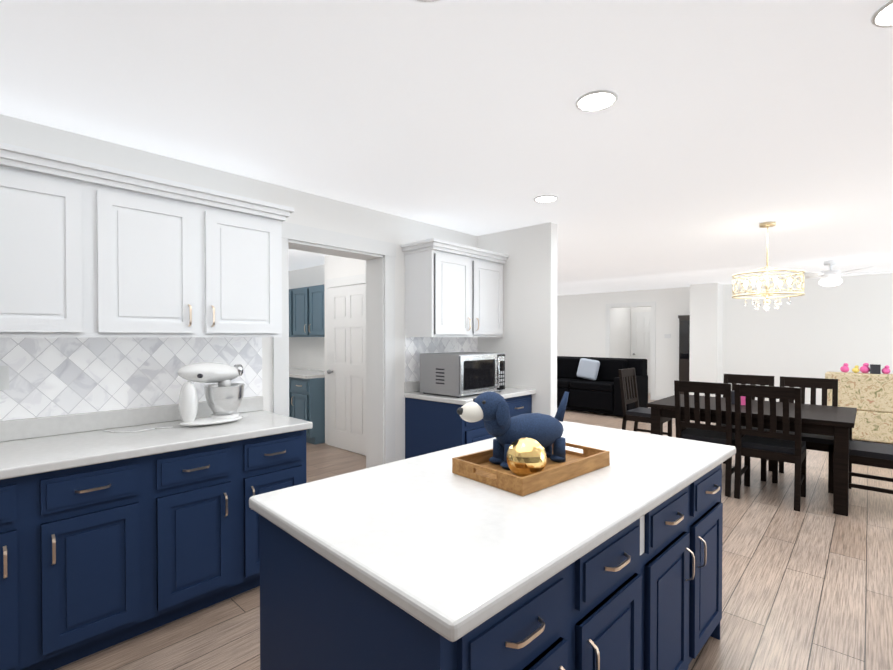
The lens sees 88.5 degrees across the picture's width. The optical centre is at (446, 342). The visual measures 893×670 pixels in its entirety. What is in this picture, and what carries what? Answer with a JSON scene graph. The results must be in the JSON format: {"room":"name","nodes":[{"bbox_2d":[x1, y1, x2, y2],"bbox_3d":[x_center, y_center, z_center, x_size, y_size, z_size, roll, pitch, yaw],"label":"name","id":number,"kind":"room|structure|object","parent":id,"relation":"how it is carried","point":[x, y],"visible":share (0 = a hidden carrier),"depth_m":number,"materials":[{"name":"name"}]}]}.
{"room":"kitchen","nodes":[
{"label":"kitchen","id":0,"kind":"room"},
{"bbox_2d":[0,396,312,479],"bbox_3d":[-2.144,0.454,1.720,0.647,0.139,3.295,1,1,43],"label":"countertop","id":1,"kind":"structure","parent":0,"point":[29,446],"depth_m":2.31,"materials":[{"name":"white stone"}]},
{"bbox_2d":[102,427,172,432],"bbox_3d":[-1.667,0.469,2.480,0.184,0.007,0.284,1,1,43],"label":"cord","id":2,"kind":"object","parent":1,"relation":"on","point":[136,431],"visible":1,"depth_m":2.42,"materials":[{"name":"white plastic"}]},
{"bbox_2d":[177,362,244,425],"bbox_3d":[-1.357,0.293,2.654,0.222,0.356,0.363,1,1,43],"label":"stand mixer","id":3,"kind":"object","parent":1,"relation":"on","point":[224,396],"visible":1,"depth_m":2.61,"materials":[{"name":"white metal"}]},
{"bbox_2d":[289,368,324,378],"bbox_3d":[-2.255,0.444,6.755,1.800,0.040,0.630,1,1,43],"label":"countertop","id":4,"kind":"structure","parent":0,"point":[302,373],"depth_m":6.27,"materials":[{"name":"white stone"}]},
{"bbox_2d":[0,114,892,460],"bbox_3d":[1.605,0.122,4.505,11.620,2.480,15.440,1,1,43],"label":"wall","id":5,"kind":"structure","parent":0,"point":[816,330],"depth_m":7.16,"materials":[{"name":"white paint"}]},
{"bbox_2d":[0,154,95,337],"bbox_3d":[-1.985,-0.403,2.118,0.326,0.765,0.490,1,1,43],"label":"upper cabinet","id":6,"kind":"object","parent":5,"relation":"attached to","point":[90,250],"depth_m":2.07,"materials":[{"name":"white wood"}]},
{"bbox_2d":[0,337,261,420],"bbox_3d":[-2.380,0.181,1.931,0.009,0.399,3.290,1,1,43],"label":"backsplash","id":7,"kind":"structure","parent":5,"relation":"attached to","point":[55,376],"depth_m":2.50,"materials":[{"name":"tile"}]},
{"bbox_2d":[0,366,8,389],"bbox_3d":[-2.132,0.171,2.185,0.008,0.115,0.070,1,1,43],"label":"electrical outlet","id":8,"kind":"object","parent":7,"relation":"attached to","point":[4,377],"visible":1,"depth_m":2.20,"materials":[{"name":"white plastic"}]},
{"bbox_2d":[96,174,287,337],"bbox_3d":[-1.487,-0.409,2.658,0.326,0.765,0.980,1,1,43],"label":"upper cabinet","id":9,"kind":"object","parent":5,"relation":"attached to","point":[170,263],"depth_m":2.48,"materials":[{"name":"white wood"}]},
{"bbox_2d":[289,289,292,336],"bbox_3d":[-2.318,-0.433,7.008,0.450,0.710,0.330,1,1,43],"label":"upper cabinet","id":10,"kind":"object","parent":5,"relation":"attached to","point":[290,290],"depth_m":6.77,"materials":[{"name":"blue wood"}]},
{"bbox_2d":[293,287,308,336],"bbox_3d":[-1.988,-0.429,6.702,0.450,0.710,0.330,1,1,43],"label":"upper cabinet","id":11,"kind":"object","parent":5,"relation":"attached to","point":[306,311],"depth_m":6.57,"materials":[{"name":"blue wood"}]},
{"bbox_2d":[309,284,324,336],"bbox_3d":[-1.657,-0.426,6.397,0.450,0.710,0.330,1,1,43],"label":"upper cabinet","id":12,"kind":"object","parent":5,"relation":"attached to","point":[316,293],"depth_m":6.29,"materials":[{"name":"blue wood"}]},
{"bbox_2d":[272,222,395,467],"bbox_3d":[-0.917,0.259,3.687,0.260,2.225,1.130,1,1,43],"label":"trim","id":13,"kind":"structure","parent":5,"relation":"attached to","point":[378,256],"depth_m":3.94,"materials":[{"name":"white wood"}]},
{"bbox_2d":[326,274,365,444],"bbox_3d":[-1.186,0.268,5.663,1.050,2.160,0.023,1,1,43],"label":"door frame","id":14,"kind":"structure","parent":5,"relation":"attached to","point":[347,281],"depth_m":5.96,"materials":[{"name":"white wood"}]},
{"bbox_2d":[327,284,365,455],"bbox_3d":[-1.222,0.325,5.624,0.810,2.030,0.118,1,1,43],"label":"hall door","id":15,"kind":"structure","parent":5,"relation":"in","point":[347,371],"depth_m":5.64,"materials":[{"name":"white wood"}]},
{"bbox_2d":[405,337,477,381],"bbox_3d":[-0.021,0.151,4.486,0.009,0.399,1.025,1,1,43],"label":"backsplash","id":16,"kind":"structure","parent":5,"relation":"attached to","point":[415,347],"depth_m":4.31,"materials":[{"name":"tile"}]},
{"bbox_2d":[401,238,508,336],"bbox_3d":[0.108,-0.456,4.326,0.407,0.820,1.075,1,1,43],"label":"upper cabinet","id":17,"kind":"object","parent":5,"relation":"attached to","point":[452,289],"visible":1,"depth_m":4.07,"materials":[{"name":"white wood"}]},
{"bbox_2d":[605,302,665,399],"bbox_3d":[3.476,0.181,11.340,4.860,2.200,0.018,1,1,43],"label":"trim","id":18,"kind":"structure","parent":5,"relation":"attached to","point":[636,304],"depth_m":10.30,"materials":[{"name":"white wood"}]},
{"bbox_2d":[632,312,650,392],"bbox_3d":[5.056,0.256,11.578,0.760,2.030,0.118,1,1,43],"label":"door","id":19,"kind":"structure","parent":5,"relation":"in","point":[641,335],"depth_m":11.67,"materials":[{"name":"white wood"}]},
{"bbox_2d":[0,0,892,295],"bbox_3d":[1.646,-1.179,4.534,11.620,0.120,15.320,1,1,43],"label":"ceiling","id":20,"kind":"structure","parent":0,"point":[710,140],"depth_m":2.16,"materials":[{"name":"white paint"}]},
{"bbox_2d":[416,0,438,1],"bbox_3d":[-0.059,-1.078,1.360,0.184,0.012,0.184,1,1,43],"label":"recessed light","id":21,"kind":"object","parent":20,"relation":"in","point":[427,0],"visible":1,"depth_m":1.44,"materials":[{"name":"white"}]},
{"bbox_2d":[534,195,557,202],"bbox_3d":[0.766,-1.103,3.537,0.184,0.012,0.184,1,1,43],"label":"recessed light","id":22,"kind":"object","parent":20,"relation":"in","point":[545,198],"visible":1,"depth_m":3.52,"materials":[{"name":"white plastic"}]},
{"bbox_2d":[575,90,617,111],"bbox_3d":[0.676,-1.086,2.069,0.184,0.012,0.184,1,1,43],"label":"recessed light","id":23,"kind":"object","parent":20,"relation":"in","point":[596,101],"visible":1,"depth_m":2.06,"materials":[{"name":"white plastic"}]},
{"bbox_2d":[732,222,804,310],"bbox_3d":[3.014,-0.705,4.311,0.568,0.822,0.568,1,1,43],"label":"chandelier","id":24,"kind":"object","parent":20,"relation":"hanging from","point":[767,293],"visible":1,"depth_m":4.28,"materials":[{"name":"gold metal"}]},
{"bbox_2d":[778,260,891,285],"bbox_3d":[5.455,-0.964,6.508,1.295,0.354,1.238,1,1,43],"label":"ceiling fan","id":25,"kind":"object","parent":20,"relation":"hanging from","point":[830,277],"visible":1,"depth_m":6.41,"materials":[{"name":"white metal"}]},
{"bbox_2d":[871,0,892,27],"bbox_3d":[1.493,-1.079,1.479,0.184,0.012,0.184,1,1,43],"label":"recessed light","id":26,"kind":"object","parent":20,"relation":"in","point":[882,16],"visible":1,"depth_m":1.52,"materials":[{"name":"white plastic"}]},
{"bbox_2d":[55,393,892,669],"bbox_3d":[1.646,1.411,4.564,11.620,0.100,15.320,1,1,43],"label":"floor","id":27,"kind":"structure","parent":0,"point":[809,586],"depth_m":2.53,"materials":[{"name":"brown wood"}]},
{"bbox_2d":[0,474,35,669],"bbox_3d":[-2.021,0.958,1.881,0.617,0.868,0.410,1,1,43],"label":"base cabinet","id":28,"kind":"object","parent":27,"relation":"on","point":[17,494],"depth_m":1.81,"materials":[{"name":"blue wood"}]},
{"bbox_2d":[36,455,155,669],"bbox_3d":[-1.743,0.954,2.182,0.617,0.868,0.410,1,1,43],"label":"base cabinet","id":29,"kind":"object","parent":27,"relation":"on","point":[94,558],"depth_m":1.98,"materials":[{"name":"blue wood"}]},
{"bbox_2d":[152,440,243,627],"bbox_3d":[-1.465,0.951,2.483,0.617,0.868,0.410,1,1,43],"label":"base cabinet","id":30,"kind":"object","parent":27,"relation":"on","point":[198,492],"depth_m":2.28,"materials":[{"name":"blue wood"}]},
{"bbox_2d":[244,430,306,591],"bbox_3d":[-1.187,0.947,2.784,0.617,0.868,0.410,1,1,43],"label":"base cabinet","id":31,"kind":"object","parent":27,"relation":"on","point":[277,461],"depth_m":2.54,"materials":[{"name":"blue wood"}]},
{"bbox_2d":[289,377,324,444],"bbox_3d":[-1.749,0.906,6.314,0.450,0.868,0.600,1,1,43],"label":"base cabinet","id":32,"kind":"object","parent":27,"relation":"on","point":[306,399],"visible":0.21,"depth_m":6.03,"materials":[{"name":"blue wood"}]},
{"bbox_2d":[405,394,531,458],"bbox_3d":[0.242,0.930,4.252,0.726,0.869,1.025,1,1,43],"label":"base cabinet","id":33,"kind":"object","parent":27,"relation":"on","point":[432,426],"visible":0.29,"depth_m":3.90,"materials":[{"name":"blue wood"}]},
{"bbox_2d":[404,380,535,404],"bbox_3d":[0.237,0.424,4.240,0.727,0.139,1.040,1,1,43],"label":"countertop","id":34,"kind":"structure","parent":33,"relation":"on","point":[411,389],"depth_m":4.05,"materials":[{"name":"white stone"}]},
{"bbox_2d":[420,352,504,397],"bbox_3d":[0.166,0.277,4.120,0.509,0.352,0.642,1,1,43],"label":"microwave","id":35,"kind":"object","parent":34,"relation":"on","point":[458,374],"visible":1,"depth_m":3.92,"materials":[{"name":"silver metal"}]},
{"bbox_2d":[259,463,722,669],"bbox_3d":[0.361,0.959,1.781,0.940,0.869,1.855,1,1,43],"label":"kitchen island","id":36,"kind":"object","parent":27,"relation":"on","point":[643,592],"visible":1,"depth_m":1.28,"materials":[{"name":"blue wood"}]},
{"bbox_2d":[249,421,735,641],"bbox_3d":[0.354,0.503,1.781,0.994,0.040,1.904,1,1,43],"label":"island countertop","id":37,"kind":"structure","parent":36,"relation":"on","point":[432,541],"depth_m":1.28,"materials":[{"name":"white stone"}]},
{"bbox_2d":[452,442,609,495],"bbox_3d":[0.329,0.454,1.740,0.530,0.055,0.330,-1,1,-41],"label":"tray","id":38,"kind":"object","parent":37,"relation":"on","point":[479,467],"visible":0.67,"depth_m":1.63,"materials":[{"name":"brown wood"}]},
{"bbox_2d":[457,391,568,469],"bbox_3d":[0.274,0.326,1.758,0.234,0.285,0.482,1,1,43],"label":"toy","id":39,"kind":"object","parent":38,"relation":"on","point":[491,410],"visible":0.75,"depth_m":1.71,"materials":[{"name":"fabric"}]},
{"bbox_2d":[506,437,546,476],"bbox_3d":[0.277,0.400,1.587,0.139,0.140,0.139,1,1,43],"label":"ball","id":40,"kind":"object","parent":38,"relation":"on","point":[526,456],"visible":0.9,"depth_m":1.54,"materials":[{"name":"gold metal"}]},
{"bbox_2d":[557,356,647,416],"bbox_3d":[2.319,0.791,9.238,3.044,0.970,1.012,1,1,43],"label":"leather sofa","id":41,"kind":"object","parent":27,"relation":"on","point":[601,393],"visible":0.4,"depth_m":8.44,"materials":[{"name":"black leather"}]},
{"bbox_2d":[577,358,599,380],"bbox_3d":[2.683,0.512,8.686,0.435,0.411,0.174,1,1,43],"label":"sofa pillow","id":42,"kind":"object","parent":41,"relation":"on","point":[588,369],"visible":1,"depth_m":8.63,"materials":[{"name":"grey fabric"}]},
{"bbox_2d":[618,368,671,436],"bbox_3d":[2.510,0.847,5.788,0.508,1.000,0.460,1,1,43],"label":"chair","id":43,"kind":"object","parent":27,"relation":"on","point":[637,414],"visible":0.62,"depth_m":5.78,"materials":[{"name":"brown wood"}]},
{"bbox_2d":[678,315,689,393],"bbox_3d":[5.057,0.371,9.671,0.250,1.860,0.310,1,1,43],"label":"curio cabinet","id":44,"kind":"object","parent":27,"relation":"on","point":[684,334],"visible":0.44,"depth_m":9.57,"materials":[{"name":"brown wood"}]},
{"bbox_2d":[674,380,741,496],"bbox_3d":[2.490,0.863,4.366,0.460,1.000,0.508,1,1,43],"label":"dining chair","id":45,"kind":"object","parent":27,"relation":"on","point":[717,433],"visible":0.65,"depth_m":4.20,"materials":[{"name":"brown wood"}]},
{"bbox_2d":[722,374,774,481],"bbox_3d":[3.115,0.858,4.807,0.460,1.000,0.508,1,1,43],"label":"dining chair","id":46,"kind":"object","parent":27,"relation":"on","point":[733,379],"visible":0.33,"depth_m":4.89,"materials":[{"name":"brown wood"}]},
{"bbox_2d":[647,394,856,515],"bbox_3d":[2.934,0.990,4.466,1.560,0.745,1.030,1,1,43],"label":"dining table","id":47,"kind":"object","parent":27,"relation":"on","point":[837,423],"visible":0.71,"depth_m":3.95,"materials":[{"name":"brown wood"}]},
{"bbox_2d":[731,391,745,404],"bbox_3d":[2.889,0.551,4.523,0.150,0.129,0.060,1,1,43],"label":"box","id":48,"kind":"object","parent":47,"relation":"on","point":[743,401],"visible":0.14,"depth_m":4.53,"materials":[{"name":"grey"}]},
{"bbox_2d":[734,384,805,511],"bbox_3d":[2.850,0.867,4.034,0.460,1.000,0.508,1,1,43],"label":"dining chair","id":49,"kind":"object","parent":27,"relation":"on","point":[774,445],"visible":1,"depth_m":3.90,"materials":[{"name":"brown wood"}]},
{"bbox_2d":[772,376,837,493],"bbox_3d":[3.489,0.862,4.461,0.460,1.000,0.508,1,1,43],"label":"dining chair","id":50,"kind":"object","parent":27,"relation":"on","point":[824,443],"visible":0.5,"depth_m":4.46,"materials":[{"name":"brown wood"}]},
{"bbox_2d":[825,372,892,443],"bbox_3d":[6.247,0.881,5.864,2.150,0.930,0.980,1,1,43],"label":"cabinet","id":51,"kind":"object","parent":27,"relation":"on","point":[869,396],"visible":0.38,"depth_m":5.93,"materials":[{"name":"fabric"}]},
{"bbox_2d":[840,363,889,373],"bbox_3d":[5.726,0.337,5.847,1.075,0.153,0.098,1,1,43],"label":"toy","id":52,"kind":"object","parent":51,"relation":"on","point":[872,369],"visible":1,"depth_m":6.00,"materials":[{"name":"pink plastic"}]},
{"bbox_2d":[849,440,892,493],"bbox_3d":[3.621,0.870,3.824,0.508,1.000,0.460,1,1,43],"label":"chair","id":53,"kind":"object","parent":27,"relation":"on","point":[871,454],"visible":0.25,"depth_m":3.75,"materials":[{"name":"brown wood"}]}
]}

